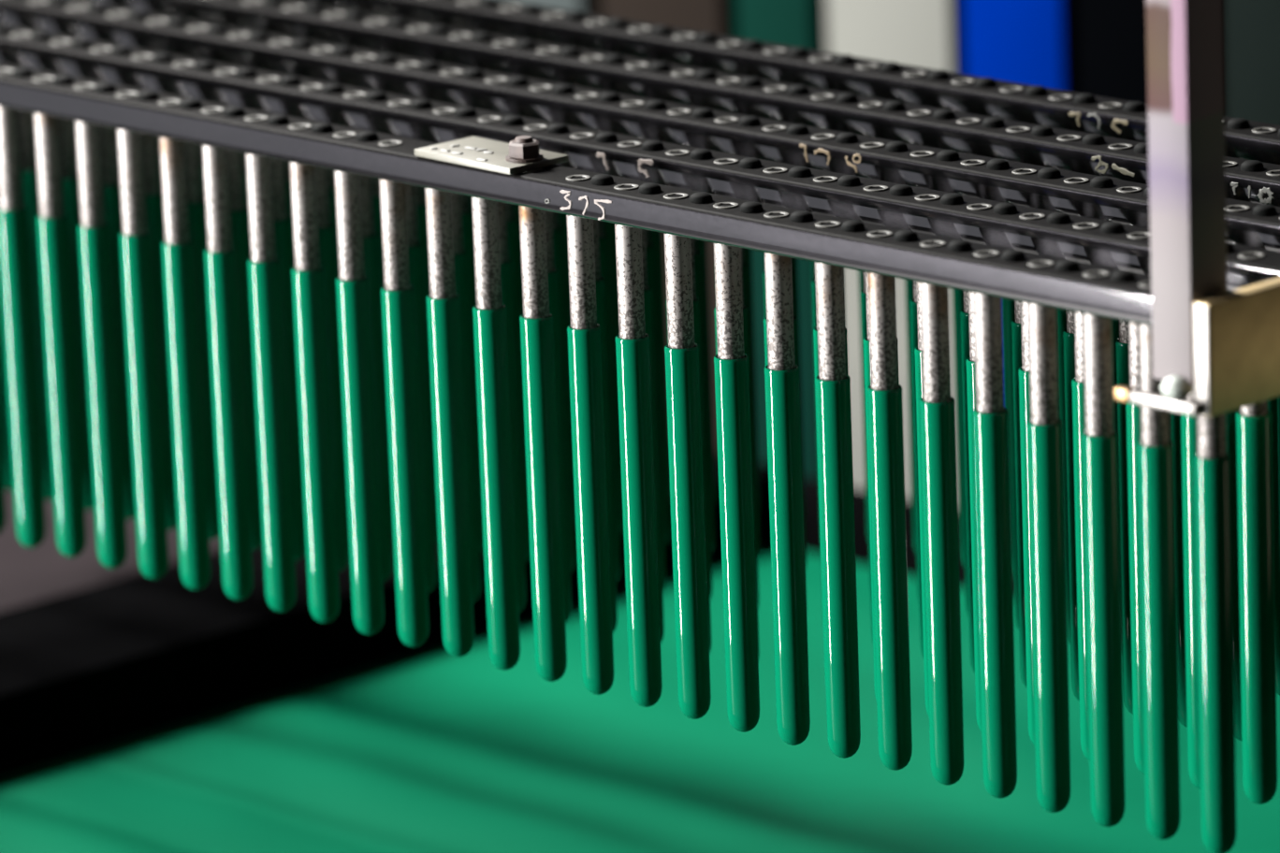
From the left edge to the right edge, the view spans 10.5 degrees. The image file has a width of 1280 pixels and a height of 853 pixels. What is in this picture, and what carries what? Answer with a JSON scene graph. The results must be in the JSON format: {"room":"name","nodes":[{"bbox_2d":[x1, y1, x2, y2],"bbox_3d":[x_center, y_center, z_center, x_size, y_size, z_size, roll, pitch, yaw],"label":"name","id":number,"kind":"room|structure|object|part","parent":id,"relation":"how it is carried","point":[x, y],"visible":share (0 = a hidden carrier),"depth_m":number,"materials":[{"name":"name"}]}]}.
{"room":"workspace","nodes":[
{"label":"workspace","id":0,"kind":"room"},
{"bbox_3d":[-0.660,-1.452,1.682,3.525,0.100,5.000,-16,20,-42],"label":"ceiling","id":1,"kind":"structure","parent":0,"visible":0},
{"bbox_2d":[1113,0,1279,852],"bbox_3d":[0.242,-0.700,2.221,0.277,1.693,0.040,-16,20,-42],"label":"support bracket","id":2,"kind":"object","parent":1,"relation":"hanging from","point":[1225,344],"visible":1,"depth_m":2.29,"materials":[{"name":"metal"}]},
{"bbox_2d":[0,62,1180,840],"bbox_3d":[-0.143,-0.029,2.664,0.033,0.204,0.937,-16,20,-42],"label":"rack","id":3,"kind":"object","parent":2,"relation":"attached to","point":[528,177],"visible":0.99,"depth_m":2.53,"materials":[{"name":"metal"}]},
{"bbox_2d":[0,24,1279,804],"bbox_3d":[-0.101,-0.034,2.691,0.022,0.196,0.956,-16,20,-42],"label":"rack","id":4,"kind":"object","parent":2,"relation":"attached to","point":[1061,235],"visible":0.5,"depth_m":2.62,"materials":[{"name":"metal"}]},
{"bbox_2d":[0,0,1279,741],"bbox_3d":[-0.065,-0.044,2.725,0.022,0.196,0.956,-16,20,-42],"label":"rack","id":5,"kind":"object","parent":2,"relation":"attached to","point":[1248,224],"visible":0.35,"depth_m":2.61,"materials":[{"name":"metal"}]},
{"bbox_2d":[78,0,1279,696],"bbox_3d":[-0.028,-0.054,2.759,0.022,0.196,0.956,-16,20,-42],"label":"rack","id":6,"kind":"object","parent":2,"relation":"attached to","point":[1249,181],"visible":0.27,"depth_m":2.67,"materials":[{"name":"black metal"}]},
{"bbox_2d":[290,0,1279,579],"bbox_3d":[0.008,-0.065,2.794,0.022,0.196,0.956,-16,20,-42],"label":"rack","id":7,"kind":"object","parent":2,"relation":"attached to","point":[1244,138],"visible":0.16,"depth_m":2.70,"materials":[{"name":"black metal"}]},
{"bbox_3d":[0.153,-0.755,2.116,0.019,1.527,0.018,-16,20,-42],"label":"upright post","id":8,"kind":"part","parent":2,"relation":"part of","materials":[{"name":"metal"}]},
{"bbox_3d":[0.281,-0.049,2.380,0.271,0.038,0.008,-16,20,-42],"label":"plate","id":9,"kind":"part","parent":2,"relation":"part of","materials":[{"name":"metal"}]},
{"bbox_3d":[-0.567,1.163,2.348,3.500,0.100,5.000,-16,20,-42],"label":"floor","id":10,"kind":"structure","parent":0,"visible":0},
{"bbox_2d":[0,451,1014,777],"bbox_3d":[0.133,0.561,2.753,0.780,0.810,1.492,-16,20,-42],"label":"tank","id":11,"kind":"object","parent":10,"relation":"on","point":[93,655],"visible":0.03,"depth_m":3.04,"materials":[{"name":"black metal"}]},
{"bbox_2d":[0,544,1279,852],"bbox_3d":[0.211,0.223,2.568,0.759,0.005,1.206,-16,20,-42],"label":"liquid vinyl","id":12,"kind":"object","parent":11,"relation":"in","point":[430,749],"visible":0.56,"depth_m":2.91,"materials":[{"name":"teal"}]},
{"bbox_2d":[506,0,600,15],"bbox_3d":[-0.002,-0.138,3.698,0.170,1.700,0.085,-16,20,-42],"label":"panel","id":13,"kind":"object","parent":10,"relation":"on","point":[589,7],"visible":0.02,"depth_m":3.60,"materials":[{"name":"paint"}]},
{"bbox_2d":[599,0,737,452],"bbox_3d":[0.067,-0.099,3.636,0.170,1.650,0.095,-16,20,-42],"label":"panel","id":14,"kind":"object","parent":10,"relation":"on","point":[718,17],"visible":0.02,"depth_m":3.55,"materials":[{"name":"paint"}]},
{"bbox_2d":[735,0,828,479],"bbox_3d":[0.123,-0.110,3.573,0.170,1.700,0.060,-16,20,-42],"label":"panel","id":15,"kind":"object","parent":10,"relation":"on","point":[803,23],"visible":0.02,"depth_m":3.52,"materials":[{"name":"paint"}]},
{"bbox_2d":[826,0,964,510],"bbox_3d":[0.178,-0.122,3.511,0.170,1.750,0.091,-16,20,-42],"label":"panel","id":16,"kind":"object","parent":10,"relation":"on","point":[926,34],"visible":0.02,"depth_m":3.45,"materials":[{"name":"grey paint"}]},
{"bbox_2d":[962,0,1078,92],"bbox_3d":[0.236,-0.110,3.453,0.170,1.750,0.072,-16,20,-42],"label":"panel","id":17,"kind":"object","parent":10,"relation":"on","point":[1030,42],"visible":0.02,"depth_m":3.38,"materials":[{"name":"paint"}]},
{"bbox_2d":[1076,0,1148,103],"bbox_3d":[0.294,-0.097,3.395,0.170,1.750,0.090,-16,20,-42],"label":"panel","id":18,"kind":"object","parent":10,"relation":"on","point":[1112,34],"visible":0.02,"depth_m":3.33,"materials":[{"name":"paint"}]},
{"bbox_2d":[1222,0,1279,125],"bbox_3d":[0.384,-0.077,3.305,0.170,1.750,0.162,-16,20,-42],"label":"panel","id":19,"kind":"object","parent":10,"relation":"on","point":[1251,28],"visible":0.02,"depth_m":3.27,"materials":[{"name":"paint"}]}
]}

